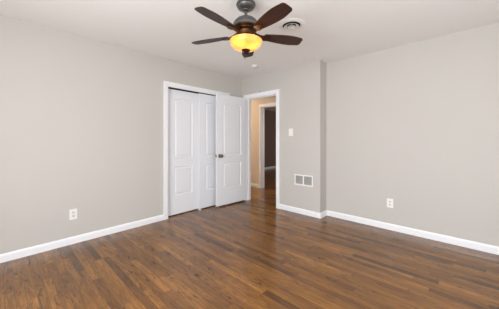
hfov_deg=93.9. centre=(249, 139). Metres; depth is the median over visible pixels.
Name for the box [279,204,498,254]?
baseboard
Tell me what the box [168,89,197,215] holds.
door
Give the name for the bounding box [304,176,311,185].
grille
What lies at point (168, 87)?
door track
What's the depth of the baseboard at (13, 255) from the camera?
2.70 m
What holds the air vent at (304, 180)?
in the wall at (302, 87)
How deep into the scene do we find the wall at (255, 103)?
5.95 m
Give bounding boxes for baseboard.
[0,214,163,262]
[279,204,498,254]
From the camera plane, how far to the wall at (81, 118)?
2.73 m
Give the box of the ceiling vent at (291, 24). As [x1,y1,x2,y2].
[278,18,304,30]
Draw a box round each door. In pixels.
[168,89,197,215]
[198,93,215,208]
[215,93,245,206]
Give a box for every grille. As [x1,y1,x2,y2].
[295,175,302,183]
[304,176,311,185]
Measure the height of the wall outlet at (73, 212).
0.120 m
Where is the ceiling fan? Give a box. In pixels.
[192,0,302,58]
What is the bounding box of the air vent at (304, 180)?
[295,174,312,186]
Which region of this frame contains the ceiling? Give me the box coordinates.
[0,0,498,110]
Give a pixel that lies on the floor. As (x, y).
(253, 253)
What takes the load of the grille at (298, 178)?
attached to the air vent at (304, 180)
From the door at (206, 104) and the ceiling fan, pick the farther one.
the door at (206, 104)
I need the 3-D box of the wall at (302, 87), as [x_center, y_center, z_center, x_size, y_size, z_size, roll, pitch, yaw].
[0.224,-0.015,4.529,2.556,2.440,0.215,0,0,43]
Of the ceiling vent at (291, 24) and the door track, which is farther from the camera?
the door track
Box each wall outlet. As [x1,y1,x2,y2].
[69,209,76,219]
[387,198,392,207]
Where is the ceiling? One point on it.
(333, 30)
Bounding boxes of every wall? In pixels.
[0,14,240,253]
[241,60,325,212]
[251,96,275,183]
[264,110,275,166]
[326,23,498,246]
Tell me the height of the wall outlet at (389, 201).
0.120 m
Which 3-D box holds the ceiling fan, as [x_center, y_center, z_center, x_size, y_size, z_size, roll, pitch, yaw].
[-0.043,-0.969,1.991,1.022,0.532,1.000,0,0,43]
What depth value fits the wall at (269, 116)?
9.79 m
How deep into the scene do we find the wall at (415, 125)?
2.89 m
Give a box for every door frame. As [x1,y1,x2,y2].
[163,81,229,219]
[243,89,279,208]
[259,102,275,187]
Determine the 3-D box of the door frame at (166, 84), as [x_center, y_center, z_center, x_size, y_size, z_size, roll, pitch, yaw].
[-0.881,0.156,4.044,0.138,2.098,1.340,0,0,43]
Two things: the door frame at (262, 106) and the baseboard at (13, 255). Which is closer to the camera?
the baseboard at (13, 255)
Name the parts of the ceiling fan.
blade, blade, lamp shade, blade, blade, blade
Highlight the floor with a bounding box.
[0,168,498,308]
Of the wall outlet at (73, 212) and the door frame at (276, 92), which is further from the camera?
the door frame at (276, 92)
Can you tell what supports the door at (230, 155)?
attached to the door frame at (276, 92)
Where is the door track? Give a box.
[168,87,215,95]

